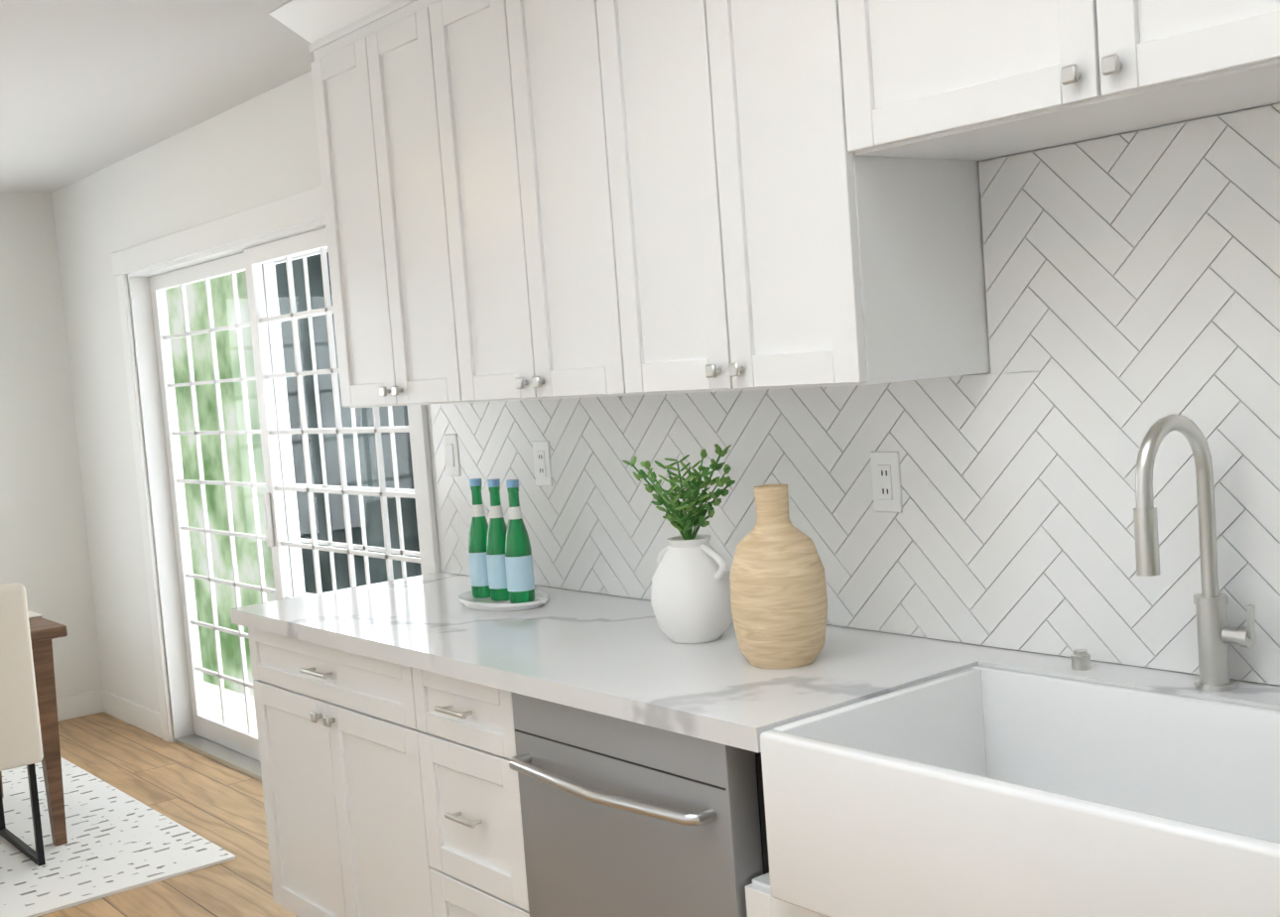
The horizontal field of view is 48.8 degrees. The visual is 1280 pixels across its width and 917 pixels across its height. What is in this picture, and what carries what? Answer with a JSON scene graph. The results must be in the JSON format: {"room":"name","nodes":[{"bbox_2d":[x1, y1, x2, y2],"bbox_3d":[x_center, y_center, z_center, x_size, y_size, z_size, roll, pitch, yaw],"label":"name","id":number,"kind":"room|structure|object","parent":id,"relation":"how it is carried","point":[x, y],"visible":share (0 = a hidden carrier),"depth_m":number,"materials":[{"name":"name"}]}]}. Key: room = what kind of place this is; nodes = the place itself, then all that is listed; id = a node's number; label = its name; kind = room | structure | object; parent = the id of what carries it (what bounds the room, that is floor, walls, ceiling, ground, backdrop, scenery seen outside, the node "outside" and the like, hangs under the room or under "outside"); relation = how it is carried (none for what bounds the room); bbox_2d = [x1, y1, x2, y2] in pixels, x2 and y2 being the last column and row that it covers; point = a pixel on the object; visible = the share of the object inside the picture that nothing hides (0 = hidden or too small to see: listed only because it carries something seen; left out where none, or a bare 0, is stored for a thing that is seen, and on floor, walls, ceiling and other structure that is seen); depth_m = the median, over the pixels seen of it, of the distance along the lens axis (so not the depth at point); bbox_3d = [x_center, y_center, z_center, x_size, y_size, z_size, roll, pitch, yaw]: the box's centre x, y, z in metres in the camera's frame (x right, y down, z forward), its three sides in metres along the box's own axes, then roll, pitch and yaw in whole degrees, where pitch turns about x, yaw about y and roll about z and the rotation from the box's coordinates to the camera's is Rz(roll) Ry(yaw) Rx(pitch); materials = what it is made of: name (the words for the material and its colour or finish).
{"room":"kitchen","nodes":[
{"label":"kitchen","id":0,"kind":"room"},
{"bbox_2d":[0,192,103,698],"bbox_3d":[-4.131,0.166,5.731,3.570,2.500,0.150,-7,5,-38],"label":"wall","id":1,"kind":"structure","parent":0,"point":[44,555],"depth_m":6.67,"materials":[{"name":"white paint"}]},
{"bbox_2d":[56,689,101,721],"bbox_3d":[-3.919,1.347,5.804,3.390,0.110,0.017,-7,5,-38],"label":"baseboard","id":2,"kind":"structure","parent":1,"relation":"attached to","point":[84,704],"depth_m":6.77,"materials":[{"name":"white paint"}]},
{"bbox_2d":[0,0,314,193],"bbox_3d":[-1.766,-1.089,2.679,3.720,0.060,7.855,-7,5,-38],"label":"ceiling","id":3,"kind":"structure","parent":0,"point":[87,87],"depth_m":4.38,"materials":[{"name":"white paint"}]},
{"bbox_2d":[37,712,298,916],"bbox_3d":[-1.574,1.458,2.854,3.720,0.060,7.855,-7,5,-38],"label":"floor","id":4,"kind":"structure","parent":0,"point":[218,804],"depth_m":5.11,"materials":[{"name":"brown wood"}]},
{"bbox_2d":[0,757,236,916],"bbox_3d":[-3.095,1.415,4.637,2.710,0.010,2.370,-7,5,-38],"label":"rug","id":5,"kind":"object","parent":4,"relation":"on","point":[118,840],"visible":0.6,"depth_m":4.71,"materials":[{"name":"white fabric"}]},
{"bbox_2d":[0,582,45,866],"bbox_3d":[-2.297,0.885,4.620,0.500,0.925,0.545,-7,5,-38],"label":"chair","id":6,"kind":"object","parent":5,"relation":"on","point":[21,743],"visible":1,"depth_m":4.52,"materials":[{"name":"beige fabric"}]},
{"bbox_2d":[0,616,67,846],"bbox_3d":[-2.962,1.029,4.535,1.970,0.749,0.950,-7,5,-38],"label":"dining table","id":7,"kind":"object","parent":5,"relation":"on","point":[44,632],"visible":0.74,"depth_m":4.76,"materials":[{"name":"brown wood"}]},
{"bbox_2d":[27,610,43,618],"bbox_3d":[-2.981,0.774,4.517,1.986,0.245,0.350,-7,5,-38],"label":"table runner","id":8,"kind":"object","parent":7,"relation":"on","point":[33,614],"visible":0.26,"depth_m":5.00,"materials":[{"name":"beige fabric"}]},
{"bbox_2d":[247,627,409,916],"bbox_3d":[-0.510,0.849,3.675,0.616,0.880,0.890,-7,5,-38],"label":"base cabinet","id":9,"kind":"object","parent":4,"relation":"on","point":[390,789],"depth_m":3.50,"materials":[{"name":"white paint"}]},
{"bbox_2d":[230,571,1279,752],"bbox_3d":[0.467,0.404,2.342,0.661,0.039,4.218,-7,5,-38],"label":"countertop","id":10,"kind":"structure","parent":9,"relation":"on","point":[625,658],"depth_m":2.63,"materials":[{"name":"stone"}]},
{"bbox_2d":[458,590,548,611],"bbox_3d":[-0.342,0.353,3.530,0.186,0.020,0.300,-7,5,-38],"label":"tray","id":11,"kind":"object","parent":10,"relation":"on","point":[467,599],"visible":0.65,"depth_m":3.46,"materials":[{"name":"white ceramic"}]},
{"bbox_2d":[468,478,490,597],"bbox_3d":[-0.406,0.200,3.586,0.068,0.300,0.067,-7,5,-38],"label":"bottle","id":12,"kind":"object","parent":11,"relation":"on","point":[478,528],"visible":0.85,"depth_m":3.56,"materials":[{"name":"green glass"}]},
{"bbox_2d":[486,478,509,600],"bbox_3d":[-0.353,0.201,3.520,0.068,0.300,0.067,-7,5,-38],"label":"bottle","id":13,"kind":"object","parent":11,"relation":"on","point":[495,554],"visible":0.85,"depth_m":3.50,"materials":[{"name":"green glass"}]},
{"bbox_2d":[505,479,535,603],"bbox_3d":[-0.300,0.202,3.453,0.068,0.300,0.067,-7,5,-38],"label":"bottle","id":14,"kind":"object","parent":11,"relation":"on","point":[519,570],"visible":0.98,"depth_m":3.43,"materials":[{"name":"green glass"}]},
{"bbox_2d":[622,443,735,643],"bbox_3d":[0.097,0.176,2.894,0.221,0.393,0.211,-7,5,-38],"label":"vase","id":15,"kind":"object","parent":10,"relation":"on","point":[691,596],"visible":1,"depth_m":2.85,"materials":[{"name":"white ceramic"}]},
{"bbox_2d":[729,484,827,668],"bbox_3d":[0.254,0.215,2.623,0.180,0.330,0.180,-7,5,-38],"label":"vase","id":16,"kind":"object","parent":10,"relation":"on","point":[778,597],"visible":1,"depth_m":2.56,"materials":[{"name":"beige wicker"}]},
{"bbox_2d":[760,664,1279,916],"bbox_3d":[0.675,0.528,2.014,0.543,0.263,0.876,-7,5,-38],"label":"farmhouse sink","id":17,"kind":"object","parent":10,"relation":"in","point":[980,791],"visible":1,"depth_m":2.08,"materials":[{"name":"white ceramic"}]},
{"bbox_2d":[1070,648,1091,670],"bbox_3d":[0.751,0.342,2.406,0.032,0.032,0.032,-7,5,-38],"label":"button","id":18,"kind":"object","parent":10,"relation":"on","point":[1081,659],"visible":1,"depth_m":2.40,"materials":[{"name":"silver metal"}]},
{"bbox_2d":[1133,413,1255,691],"bbox_3d":[0.843,0.150,2.139,0.217,0.438,0.110,-7,5,-38],"label":"faucet","id":19,"kind":"object","parent":10,"relation":"on","point":[1216,635],"visible":1,"depth_m":2.19,"materials":[{"name":"silver metal"}]},
{"bbox_2d":[389,661,529,916],"bbox_3d":[-0.126,0.853,3.194,0.616,0.880,0.460,-7,5,-38],"label":"base cabinet","id":20,"kind":"object","parent":4,"relation":"on","point":[454,742],"depth_m":3.01,"materials":[{"name":"white paint"}]},
{"bbox_2d":[509,692,768,916],"bbox_3d":[0.191,0.862,2.738,0.677,0.874,0.632,-7,5,-38],"label":"dishwasher","id":21,"kind":"object","parent":4,"relation":"on","point":[622,818],"visible":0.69,"depth_m":2.50,"materials":[{"name":"grey metal"}]},
{"bbox_2d":[745,872,826,916],"bbox_3d":[0.760,0.982,2.103,0.616,0.640,1.054,-7,5,-38],"label":"base cabinet","id":22,"kind":"object","parent":4,"relation":"on","point":[760,902],"depth_m":2.27,"materials":[{"name":"white paint"}]},
{"bbox_2d":[51,71,1279,742],"bbox_3d":[-0.281,0.004,3.873,0.150,2.500,7.855,-7,5,-38],"label":"wall","id":23,"kind":"structure","parent":0,"point":[256,151],"depth_m":6.22,"materials":[{"name":"white paint"}]},
{"bbox_2d":[99,689,162,738],"bbox_3d":[-2.349,1.178,6.529,0.014,0.110,0.780,-7,5,-38],"label":"baseboard","id":24,"kind":"structure","parent":23,"relation":"attached to","point":[145,718],"depth_m":6.51,"materials":[{"name":"white paint"}]},
{"bbox_2d":[146,304,232,386],"bbox_3d":[-1.825,-0.470,5.709,0.005,0.355,0.865,-7,5,-38],"label":"door glass","id":25,"kind":"object","parent":23,"relation":"attached to","point":[153,305],"depth_m":5.71,"materials":[{"name":"clear glass"}]},
{"bbox_2d":[178,622,214,657],"bbox_3d":[-1.873,0.764,5.972,0.005,0.182,0.412,-7,5,-38],"label":"door glass","id":26,"kind":"object","parent":23,"relation":"attached to","point":[202,622],"depth_m":6.03,"materials":[{"name":"clear glass"}]},
{"bbox_2d":[179,393,258,470],"bbox_3d":[-1.669,-0.100,5.574,0.005,0.296,0.822,-7,5,-38],"label":"door glass","id":27,"kind":"object","parent":23,"relation":"attached to","point":[232,394],"depth_m":5.54,"materials":[{"name":"clear glass"}]},
{"bbox_2d":[167,493,273,608],"bbox_3d":[-1.708,0.368,5.699,0.005,0.478,1.042,-7,5,-38],"label":"door glass","id":28,"kind":"object","parent":23,"relation":"attached to","point":[254,493],"depth_m":5.60,"materials":[{"name":"clear glass"}]},
{"bbox_2d":[222,714,244,755],"bbox_3d":[-1.658,1.133,5.763,0.005,0.153,0.206,-7,5,-38],"label":"door glass","id":29,"kind":"object","parent":23,"relation":"attached to","point":[224,714],"depth_m":5.76,"materials":[{"name":"clear glass"}]},
{"bbox_2d":[257,261,284,296],"bbox_3d":[-1.316,-0.640,5.042,0.005,0.115,0.223,-7,5,-38],"label":"door glass","id":30,"kind":"object","parent":23,"relation":"attached to","point":[273,262],"depth_m":5.04,"materials":[{"name":"clear glass"}]},
{"bbox_2d":[111,185,440,780],"bbox_3d":[-1.333,0.177,5.201,0.176,2.130,2.540,-7,5,-38],"label":"door frame","id":31,"kind":"structure","parent":23,"relation":"attached to","point":[288,245],"depth_m":5.47,"materials":[{"name":"white paint"}]},
{"bbox_2d":[268,379,293,428],"bbox_3d":[-1.291,-0.198,5.084,0.005,0.178,0.185,-7,5,-38],"label":"door glass","id":32,"kind":"object","parent":23,"relation":"attached to","point":[270,379],"depth_m":5.10,"materials":[{"name":"clear glass"}]},
{"bbox_2d":[285,566,313,594],"bbox_3d":[-1.231,0.441,5.113,0.005,0.098,0.229,-7,5,-38],"label":"door glass","id":33,"kind":"object","parent":23,"relation":"attached to","point":[293,567],"depth_m":5.09,"materials":[{"name":"clear glass"}]},
{"bbox_2d":[292,251,320,303],"bbox_3d":[-1.143,-0.621,4.828,0.005,0.165,0.217,-7,5,-38],"label":"door glass","id":34,"kind":"object","parent":23,"relation":"attached to","point":[308,251],"depth_m":4.82,"materials":[{"name":"clear glass"}]},
{"bbox_2d":[296,319,327,349],"bbox_3d":[-1.125,-0.424,4.838,0.005,0.105,0.221,-7,5,-38],"label":"door glass","id":35,"kind":"object","parent":23,"relation":"attached to","point":[317,320],"depth_m":4.84,"materials":[{"name":"clear glass"}]},
{"bbox_2d":[309,455,324,487],"bbox_3d":[-1.125,0.045,4.915,0.005,0.108,0.110,-7,5,-38],"label":"door glass","id":36,"kind":"object","parent":23,"relation":"attached to","point":[320,455],"depth_m":4.92,"materials":[{"name":"clear glass"}]},
{"bbox_2d":[345,448,375,473],"bbox_3d":[-0.924,0.009,4.656,0.005,0.081,0.212,-7,5,-38],"label":"door glass","id":37,"kind":"object","parent":23,"relation":"attached to","point":[369,448],"depth_m":4.65,"materials":[{"name":"clear glass"}]},
{"bbox_2d":[349,516,383,582],"bbox_3d":[-0.906,0.302,4.682,0.005,0.206,0.208,-7,5,-38],"label":"door glass","id":38,"kind":"object","parent":23,"relation":"attached to","point":[349,517],"depth_m":4.71,"materials":[{"name":"clear glass"}]},
{"bbox_2d":[300,0,439,407],"bbox_3d":[-0.501,-0.645,3.638,0.346,0.995,0.680,-7,5,-38],"label":"upper cabinet","id":39,"kind":"object","parent":23,"relation":"attached to","point":[361,67],"depth_m":3.58,"materials":[{"name":"white paint"}]},
{"bbox_2d":[403,0,598,403],"bbox_3d":[-0.130,-0.641,3.173,0.346,0.995,0.750,-7,5,-38],"label":"upper cabinet","id":40,"kind":"object","parent":23,"relation":"attached to","point":[549,198],"depth_m":3.14,"materials":[{"name":"white paint"}]},
{"bbox_2d":[566,0,990,396],"bbox_3d":[0.266,-0.636,2.676,0.346,0.995,0.760,-7,5,-38],"label":"upper cabinet","id":41,"kind":"object","parent":23,"relation":"attached to","point":[744,227],"depth_m":2.53,"materials":[{"name":"white paint"}]},
{"bbox_2d":[430,104,1279,685],"bbox_3d":[0.698,-0.091,2.499,0.008,0.887,4.182,-7,5,-38],"label":"tile backsplash","id":42,"kind":"structure","parent":23,"relation":"attached to","point":[1131,287],"depth_m":2.48,"materials":[{"name":"white tile"}]},
{"bbox_2d":[442,434,460,476],"bbox_3d":[-0.542,-0.010,4.058,0.009,0.120,0.074,-7,5,-38],"label":"switch plate","id":43,"kind":"object","parent":42,"relation":"attached to","point":[451,455],"visible":1,"depth_m":4.05,"materials":[{"name":"white plastic"}]},
{"bbox_2d":[532,440,552,486],"bbox_3d":[-0.257,0.013,3.704,0.008,0.120,0.074,-7,5,-38],"label":"duplex electrical outlet","id":44,"kind":"object","parent":42,"relation":"attached to","point":[542,462],"visible":1,"depth_m":3.70,"materials":[{"name":"white plastic"}]},
{"bbox_2d":[870,451,902,512],"bbox_3d":[0.484,0.046,2.779,0.008,0.120,0.074,-7,5,-38],"label":"duplex electrical outlet","id":45,"kind":"object","parent":42,"relation":"attached to","point":[886,481],"visible":1,"depth_m":2.77,"materials":[{"name":"white plastic"}]},
{"bbox_2d":[864,0,1279,162],"bbox_3d":[0.747,-0.820,2.042,0.346,0.615,0.946,-7,5,-38],"label":"upper cabinet","id":46,"kind":"object","parent":23,"relation":"attached to","point":[965,80],"depth_m":2.06,"materials":[{"name":"white paint"}]},
{"label":"outside","id":47,"kind":"structure","parent":0,"visible":0},
{"bbox_2d":[165,253,421,733],"bbox_3d":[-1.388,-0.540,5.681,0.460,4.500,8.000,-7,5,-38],"label":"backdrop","id":48,"kind":"structure","parent":47,"point":[240,502],"depth_m":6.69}
]}

